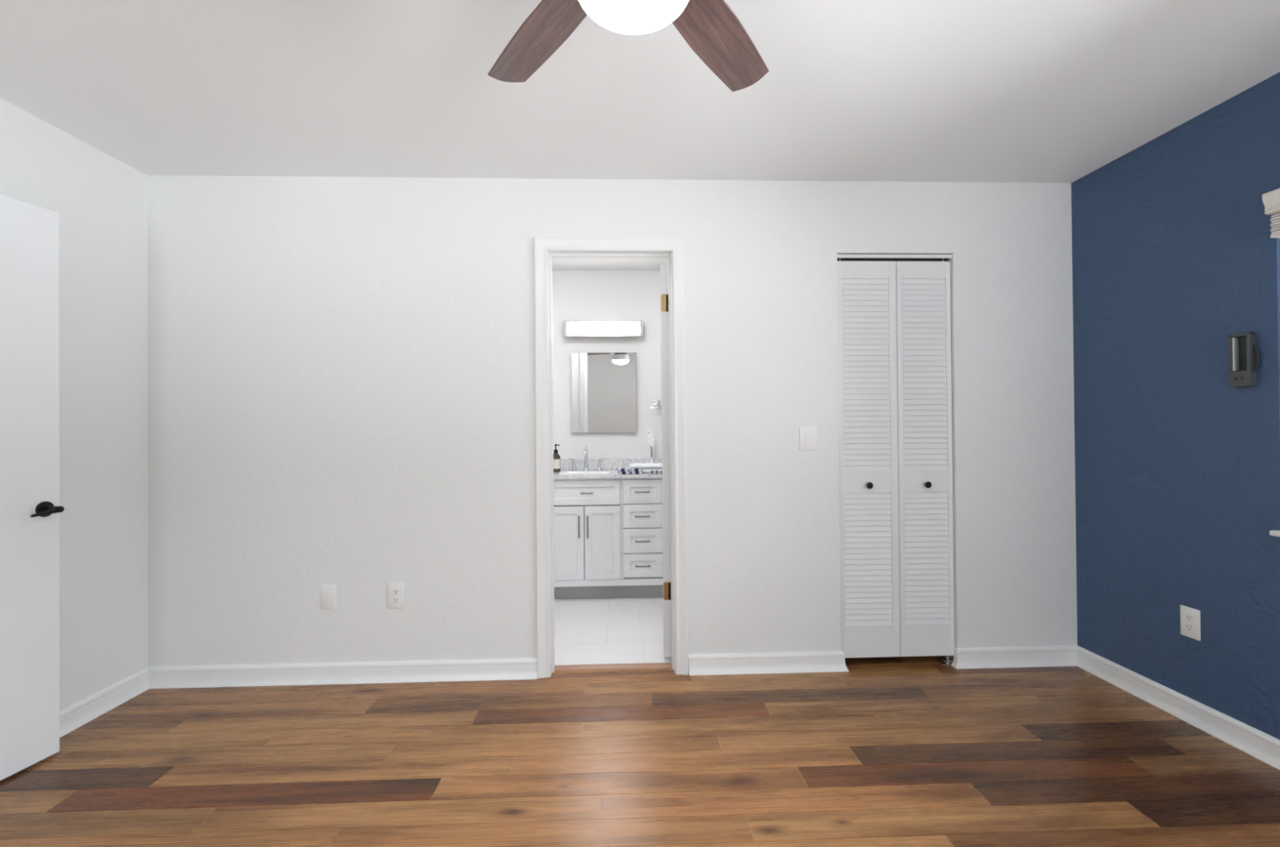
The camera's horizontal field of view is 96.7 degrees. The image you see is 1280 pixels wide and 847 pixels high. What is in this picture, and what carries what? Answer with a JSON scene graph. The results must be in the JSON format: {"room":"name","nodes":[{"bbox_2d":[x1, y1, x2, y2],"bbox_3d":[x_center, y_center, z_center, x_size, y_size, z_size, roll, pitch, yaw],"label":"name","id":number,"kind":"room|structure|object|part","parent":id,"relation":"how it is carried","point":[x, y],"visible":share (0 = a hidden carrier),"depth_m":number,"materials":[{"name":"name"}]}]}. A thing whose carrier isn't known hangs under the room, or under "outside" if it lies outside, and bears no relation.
{"room":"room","nodes":[
{"label":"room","id":0,"kind":"room"},
{"bbox_2d":[0,97,148,711],"bbox_3d":[-2.363,0.016,0.663,0.120,2.440,4.102,0,0,-1],"label":"wall","id":1,"kind":"structure","parent":0,"point":[100,201],"depth_m":2.46,"materials":[{"name":"white paint"}]},
{"bbox_2d":[59,666,149,737],"bbox_3d":[-2.311,1.199,2.056,0.027,0.093,1.300,0,0,-1],"label":"baseboard","id":2,"kind":"structure","parent":1,"relation":"attached to","point":[77,715],"depth_m":2.45,"materials":[{"name":"paint"}]},
{"bbox_3d":[-2.301,0.180,0.959,0.028,2.115,0.890,0,0,-2],"label":"doorway","id":3,"kind":"structure","parent":1,"relation":"in","visible":0},
{"bbox_2d":[0,193,64,781],"bbox_3d":[-2.223,0.215,1.760,0.107,2.035,0.783,-1,0,7],"label":"door","id":4,"kind":"structure","parent":3,"relation":"attached to","point":[30,508],"depth_m":2.05,"materials":[{"name":"paint"}]},
{"bbox_3d":[-2.163,0.319,2.061,0.065,0.030,0.092,-1,0,7],"label":"lever","id":5,"kind":"part","parent":4,"relation":"part of","materials":[{"name":"black metal"}]},
{"bbox_2d":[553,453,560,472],"bbox_3d":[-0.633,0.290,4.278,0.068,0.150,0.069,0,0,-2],"label":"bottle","id":6,"kind":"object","parent":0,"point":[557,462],"depth_m":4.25,"materials":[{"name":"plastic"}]},
{"bbox_2d":[551,257,668,271],"bbox_3d":[-0.295,-1.266,3.723,2.000,0.085,1.600,0,0,-2],"label":"ceiling","id":7,"kind":"structure","parent":0,"point":[557,264],"depth_m":4.35,"materials":[{"name":"white paint"}]},
{"bbox_2d":[551,270,671,551],"bbox_3d":[-0.167,0.022,4.568,2.300,2.650,0.100,0,0,-2],"label":"wall","id":8,"kind":"structure","parent":0,"point":[577,295],"depth_m":4.52,"materials":[{"name":"white paint"}]},
{"bbox_2d":[570,352,636,432],"bbox_3d":[-0.285,-0.244,4.497,0.512,0.628,0.037,0,0,-2],"label":"mirror","id":9,"kind":"object","parent":8,"relation":"attached to","point":[604,386],"visible":1,"depth_m":4.48,"materials":[{"name":"mirror"}]},
{"bbox_2d":[564,320,643,337],"bbox_3d":[-0.286,-0.740,4.470,0.616,0.126,0.097,0,0,-2],"label":"vanity light","id":10,"kind":"object","parent":8,"relation":"attached to","point":[572,329],"visible":1,"depth_m":4.43,"materials":[{"name":"glass"}]},
{"bbox_2d":[560,457,662,470],"bbox_3d":[-0.405,0.321,4.497,1.179,0.086,0.019,0,0,-2],"label":"backsplash","id":11,"kind":"structure","parent":8,"relation":"attached to","point":[593,464],"depth_m":4.49,"materials":[{"name":"stone"}]},
{"bbox_2d":[649,400,661,408],"bbox_3d":[0.294,-0.153,4.504,0.430,0.068,0.064,0,0,-2],"label":"towel bar","id":12,"kind":"object","parent":8,"relation":"attached to","point":[656,402],"visible":0.46,"depth_m":4.52,"materials":[{"name":"silver metal"}]},
{"bbox_2d":[147,175,1077,666],"bbox_3d":[-0.060,-0.026,2.861,4.827,2.520,0.120,0,0,-2],"label":"wall","id":13,"kind":"structure","parent":0,"point":[341,371],"depth_m":2.78,"materials":[{"name":"white paint"}]},
{"bbox_2d":[320,585,336,609],"bbox_3d":[-1.500,0.836,2.737,0.074,0.116,0.007,0,0,-2],"label":"blank wall plate","id":14,"kind":"object","parent":13,"relation":"attached to","point":[327,593],"visible":1,"depth_m":2.73,"materials":[{"name":"white plastic"}]},
{"bbox_2d":[148,657,537,688],"bbox_3d":[-1.419,1.197,2.727,1.842,0.093,0.027,0,0,-2],"label":"baseboard","id":15,"kind":"structure","parent":13,"relation":"attached to","point":[523,668],"depth_m":2.73,"materials":[{"name":"paint"}]},
{"bbox_2d":[387,582,404,608],"bbox_3d":[-1.179,0.832,2.748,0.079,0.123,0.008,0,0,-2],"label":"wall outlet","id":16,"kind":"object","parent":13,"relation":"attached to","point":[396,594],"visible":1,"depth_m":2.75,"materials":[{"name":"white plastic"}]},
{"bbox_2d":[391,596,399,603],"bbox_3d":[-1.178,0.851,2.747,0.034,0.030,0.004,0,0,-2],"label":"receptacle","id":17,"kind":"object","parent":16,"relation":"attached to","point":[394,599],"depth_m":2.74,"materials":[{"name":"white plastic"}]},
{"bbox_2d":[391,588,399,595],"bbox_3d":[-1.179,0.812,2.747,0.034,0.030,0.004,0,0,-2],"label":"receptacle","id":18,"kind":"object","parent":16,"relation":"attached to","point":[394,591],"depth_m":2.74,"materials":[{"name":"white plastic"}]},
{"bbox_2d":[533,237,688,678],"bbox_3d":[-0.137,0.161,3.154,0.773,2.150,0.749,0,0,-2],"label":"door frame","id":19,"kind":"structure","parent":13,"relation":"in","point":[673,301],"depth_m":2.80,"materials":[{"name":"paint"}]},
{"bbox_2d":[554,662,671,671],"bbox_3d":[-0.135,1.230,2.883,0.605,0.010,0.055,0,0,-2],"label":"trim","id":20,"kind":"structure","parent":13,"relation":"attached to","point":[653,665],"depth_m":2.87,"materials":[{"name":"brown wood"}]},
{"bbox_2d":[688,650,848,675],"bbox_3d":[0.634,1.181,2.813,0.792,0.093,0.044,0,0,-2],"label":"baseboard","id":21,"kind":"structure","parent":13,"relation":"attached to","point":[700,664],"depth_m":2.80,"materials":[{"name":"paint"}]},
{"bbox_2d":[799,426,817,450],"bbox_3d":[0.838,0.074,2.829,0.086,0.116,0.012,0,0,-2],"label":"light switch","id":22,"kind":"object","parent":13,"relation":"attached to","point":[808,436],"visible":1,"depth_m":2.83,"materials":[{"name":"white plastic"}]},
{"bbox_3d":[0.838,0.074,2.829,0.037,0.071,0.003,0,0,-2],"label":"switch frame","id":23,"kind":"part","parent":22,"relation":"part of","materials":[{"name":"white plastic"}]},
{"bbox_2d":[836,253,955,665],"bbox_3d":[1.292,0.183,2.872,0.593,2.080,0.058,0,0,-2],"label":"door","id":24,"kind":"structure","parent":13,"relation":"in","point":[895,366],"depth_m":2.88,"materials":[{"name":"paint"}]},
{"bbox_3d":[1.151,0.178,2.880,0.304,1.997,0.028,0,0,-2],"label":"panel","id":25,"kind":"part","parent":24,"relation":"part of","materials":[{"name":"paint"}]},
{"bbox_3d":[1.148,0.310,2.850,0.033,0.033,0.028,0,0,-2],"label":"knob","id":26,"kind":"part","parent":24,"relation":"part of","materials":[{"name":"black metal"}]},
{"bbox_3d":[1.445,0.175,2.891,0.278,1.997,0.028,0,0,-2],"label":"panel","id":27,"kind":"part","parent":24,"relation":"part of","materials":[{"name":"paint"}]},
{"bbox_3d":[1.446,0.308,2.861,0.033,0.033,0.028,0,0,-2],"label":"knob","id":28,"kind":"part","parent":24,"relation":"part of","materials":[{"name":"black metal"}]},
{"bbox_2d":[951,645,1077,669],"bbox_3d":[1.893,1.172,2.861,0.644,0.093,0.044,0,0,-2],"label":"baseboard","id":29,"kind":"structure","parent":13,"relation":"attached to","point":[1053,655],"depth_m":2.85,"materials":[{"name":"paint"}]},
{"bbox_2d":[0,596,1279,846],"bbox_3d":[0.002,1.274,1.538,4.850,0.100,6.150,0,0,-2],"label":"floor","id":30,"kind":"structure","parent":0,"point":[908,751],"depth_m":2.04,"materials":[{"name":"brown wood"}]},
{"bbox_2d":[553,477,662,599],"bbox_3d":[-0.391,0.816,4.228,1.155,0.860,0.550,0,0,-2],"label":"bathroom vanity","id":31,"kind":"object","parent":30,"relation":"on","point":[608,532],"visible":0.66,"depth_m":4.00,"materials":[{"name":"paint"}]},
{"bbox_3d":[-0.519,0.839,3.988,0.252,0.514,0.019,0,0,-2],"label":"cabinet door","id":32,"kind":"part","parent":31,"relation":"part of","materials":[{"name":"paint"}]},
{"bbox_3d":[-0.425,0.722,3.971,0.009,0.155,0.039,0,0,-2],"label":"handle","id":33,"kind":"part","parent":31,"relation":"part of","materials":[{"name":"silver metal"}]},
{"bbox_3d":[-0.393,0.485,3.995,0.508,0.173,0.019,0,0,-2],"label":"drawer","id":34,"kind":"part","parent":31,"relation":"part of","materials":[{"name":"paint"}]},
{"bbox_3d":[-0.365,0.721,3.974,0.009,0.155,0.039,0,0,-2],"label":"handle","id":35,"kind":"part","parent":31,"relation":"part of","materials":[{"name":"silver metal"}]},
{"bbox_3d":[-0.262,0.837,3.998,0.250,0.514,0.019,0,0,-2],"label":"cabinet door","id":36,"kind":"part","parent":31,"relation":"part of","materials":[{"name":"paint"}]},
{"bbox_2d":[553,469,662,480],"bbox_3d":[-0.395,0.422,4.236,1.179,0.119,0.539,0,0,-2],"label":"countertop","id":37,"kind":"structure","parent":31,"relation":"on","point":[592,473],"depth_m":3.99,"materials":[{"name":"stone"}]},
{"bbox_2d":[553,444,560,472],"bbox_3d":[-0.633,0.260,4.278,0.068,0.210,0.069,0,0,-2],"label":"soap dispenser","id":38,"kind":"object","parent":37,"relation":"on","point":[557,462],"visible":0.91,"depth_m":4.25,"materials":[{"name":"brown plastic"}]},
{"bbox_2d":[555,471,613,480],"bbox_3d":[-0.405,0.422,4.186,0.418,0.119,0.268,0,0,-2],"label":"sink basin","id":39,"kind":"object","parent":37,"relation":"in","point":[570,473],"depth_m":4.30,"materials":[{"name":"white ceramic"}]},
{"bbox_2d":[568,445,610,471],"bbox_3d":[-0.388,0.265,4.329,0.329,0.195,0.160,0,0,-2],"label":"faucet","id":40,"kind":"object","parent":37,"relation":"on","point":[585,451],"visible":1,"depth_m":4.37,"materials":[{"name":"silver metal"}]},
{"bbox_3d":[-0.507,0.319,4.378,0.046,0.090,0.046,0,0,-2],"label":"handle","id":41,"kind":"part","parent":40,"relation":"part of","materials":[{"name":"silver metal"}]},
{"bbox_3d":[-0.413,0.266,4.328,0.052,0.195,0.160,0,0,-2],"label":"spout","id":42,"kind":"part","parent":40,"relation":"part of","materials":[{"name":"silver metal"}]},
{"bbox_3d":[-0.311,0.318,4.386,0.046,0.090,0.046,0,0,-2],"label":"handle","id":43,"kind":"part","parent":40,"relation":"part of","materials":[{"name":"silver metal"}]},
{"bbox_2d":[617,471,631,474],"bbox_3d":[-0.112,0.348,4.040,0.092,0.020,0.085,0,0,-2],"label":"folded washcloth","id":44,"kind":"object","parent":37,"relation":"on","point":[619,473],"visible":0.88,"depth_m":4.00,"materials":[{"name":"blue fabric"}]},
{"bbox_2d":[617,468,629,471],"bbox_3d":[-0.120,0.329,4.040,0.090,0.020,0.079,0,0,-2],"label":"folded washcloth","id":45,"kind":"object","parent":44,"relation":"on","point":[618,469],"visible":1,"depth_m":4.00,"materials":[{"name":"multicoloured fabric"}]},
{"bbox_2d":[631,471,643,474],"bbox_3d":[-0.020,0.348,4.043,0.087,0.020,0.085,0,0,-2],"label":"folded washcloth","id":46,"kind":"object","parent":37,"relation":"on","point":[642,472],"visible":0.86,"depth_m":4.00,"materials":[{"name":"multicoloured fabric"}]},
{"bbox_2d":[630,468,642,471],"bbox_3d":[-0.025,0.329,4.043,0.085,0.018,0.079,0,0,-2],"label":"folded washcloth","id":47,"kind":"object","parent":46,"relation":"on","point":[631,469],"visible":1,"depth_m":4.01,"materials":[{"name":"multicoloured fabric"}]},
{"bbox_2d":[629,462,662,472],"bbox_3d":[0.049,0.327,4.214,0.255,0.064,0.220,0,0,-2],"label":"folded towel","id":48,"kind":"object","parent":37,"relation":"on","point":[646,467],"visible":0.82,"depth_m":4.11,"materials":[{"name":"white fabric"}]},
{"bbox_2d":[646,426,655,462],"bbox_3d":[0.083,0.193,4.444,0.064,0.334,0.048,0,0,-24],"label":"ornament","id":49,"kind":"object","parent":37,"relation":"on","point":[651,438],"visible":0.9,"depth_m":4.44,"materials":[{"name":"plant"}]},
{"bbox_2d":[649,470,662,474],"bbox_3d":[0.120,0.344,4.049,0.095,0.024,0.085,0,0,-2],"label":"folded washcloth","id":50,"kind":"object","parent":37,"relation":"on","point":[652,472],"visible":0.87,"depth_m":4.01,"materials":[{"name":"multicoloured fabric"}]},
{"bbox_3d":[0.018,0.825,3.987,0.105,0.009,0.039,0,0,-2],"label":"handle","id":51,"kind":"part","parent":31,"relation":"part of","materials":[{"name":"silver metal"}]},
{"bbox_3d":[0.019,0.651,4.010,0.276,0.164,0.019,0,0,-2],"label":"drawer","id":52,"kind":"part","parent":31,"relation":"part of","materials":[{"name":"paint"}]},
{"bbox_3d":[0.017,0.651,3.989,0.105,0.009,0.039,0,0,-2],"label":"handle","id":53,"kind":"part","parent":31,"relation":"part of","materials":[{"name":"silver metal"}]},
{"bbox_3d":[0.017,0.479,4.011,0.276,0.168,0.019,0,0,-2],"label":"drawer","id":54,"kind":"part","parent":31,"relation":"part of","materials":[{"name":"paint"}]},
{"bbox_3d":[0.015,0.479,3.990,0.105,0.009,0.039,0,0,-2],"label":"handle","id":55,"kind":"part","parent":31,"relation":"part of","materials":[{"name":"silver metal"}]},
{"bbox_3d":[0.019,0.999,3.986,0.105,0.009,0.039,0,0,-2],"label":"handle","id":56,"kind":"part","parent":31,"relation":"part of","materials":[{"name":"silver metal"}]},
{"bbox_3d":[0.020,0.825,4.008,0.276,0.172,0.019,0,0,-2],"label":"drawer","id":57,"kind":"part","parent":31,"relation":"part of","materials":[{"name":"paint"}]},
{"bbox_3d":[0.021,0.999,4.007,0.276,0.164,0.019,0,0,-2],"label":"drawer","id":58,"kind":"part","parent":31,"relation":"part of","materials":[{"name":"paint"}]},
{"bbox_2d":[0,0,1279,182],"bbox_3d":[0.027,-1.263,0.703,4.897,0.080,4.220,0,0,-2],"label":"ceiling","id":59,"kind":"structure","parent":0,"point":[887,91],"depth_m":2.04,"materials":[{"name":"white paint"}]},
{"bbox_2d":[488,0,768,92],"bbox_3d":[-0.009,-1.008,1.059,1.164,0.424,1.125,0,0,-2],"label":"ceiling fan","id":60,"kind":"object","parent":59,"relation":"hanging from","point":[711,28],"visible":1,"depth_m":1.38,"materials":[{"name":"brown wood"}]},
{"bbox_3d":[-0.247,-0.960,1.415,0.129,0.006,0.438,-14,8,-36],"label":"blade","id":61,"kind":"part","parent":60,"relation":"part of","materials":[{"name":"brown wood"}]},
{"bbox_3d":[-0.012,-0.823,1.103,0.228,0.055,0.228,0,0,-2],"label":"lamp shade","id":62,"kind":"part","parent":60,"relation":"part of","materials":[{"name":"white glass"}]},
{"bbox_3d":[0.199,-0.964,1.430,0.129,0.006,0.438,-14,-8,32],"label":"blade","id":63,"kind":"part","parent":60,"relation":"part of","materials":[{"name":"brown wood"}]},
{"bbox_2d":[1071,71,1279,739],"bbox_3d":[2.366,-0.020,0.842,0.120,2.440,4.102,0,0,-3],"label":"wall","id":64,"kind":"structure","parent":0,"point":[1175,255],"depth_m":2.33,"materials":[{"name":"blue paint"}]},
{"bbox_2d":[1076,645,1279,769],"bbox_3d":[2.302,1.154,0.830,0.027,0.093,4.100,0,0,-3],"label":"baseboard","id":65,"kind":"structure","parent":64,"relation":"attached to","point":[1264,747],"depth_m":2.31,"materials":[{"name":"paint"}]},
{"bbox_2d":[1180,604,1200,641],"bbox_3d":[2.235,0.809,2.311,0.008,0.122,0.078,0,0,-3],"label":"wall outlet","id":66,"kind":"object","parent":64,"relation":"attached to","point":[1190,618],"visible":1,"depth_m":2.31,"materials":[{"name":"white plastic"}]},
{"bbox_2d":[1184,613,1194,622],"bbox_3d":[2.233,0.790,2.311,0.004,0.030,0.034,0,0,-3],"label":"receptacle","id":67,"kind":"object","parent":66,"relation":"attached to","point":[1188,617],"depth_m":2.31,"materials":[{"name":"white plastic"}]},
{"bbox_2d":[1185,623,1194,631],"bbox_3d":[2.234,0.829,2.311,0.004,0.030,0.034,0,0,-3],"label":"receptacle","id":68,"kind":"object","parent":66,"relation":"attached to","point":[1188,627],"depth_m":2.31,"materials":[{"name":"white plastic"}]},
{"bbox_2d":[1227,332,1259,387],"bbox_3d":[2.224,-0.235,2.094,0.035,0.197,0.087,0,0,-3],"label":"wall sconce","id":69,"kind":"object","parent":64,"relation":"attached to","point":[1243,353],"visible":1,"depth_m":2.10,"materials":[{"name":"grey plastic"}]},
{"bbox_2d":[1262,188,1279,238],"bbox_3d":[2.251,-0.730,0.696,0.080,0.153,2.566,0,0,-2],"label":"window blind","id":70,"kind":"object","parent":64,"relation":"attached to","point":[1271,200],"visible":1,"depth_m":1.96,"materials":[{"name":"white plastic"}]},
{"bbox_3d":[2.262,-0.660,0.715,0.052,0.012,2.525,0,0,-2],"label":"rail","id":71,"kind":"part","parent":70,"relation":"part of","materials":[{"name":"white plastic"}]},
{"bbox_2d":[1269,530,1279,537],"bbox_3d":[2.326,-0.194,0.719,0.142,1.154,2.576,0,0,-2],"label":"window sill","id":72,"kind":"structure","parent":64,"relation":"in","point":[1274,533],"depth_m":1.98,"materials":[{"name":"white plastic"}]}
]}

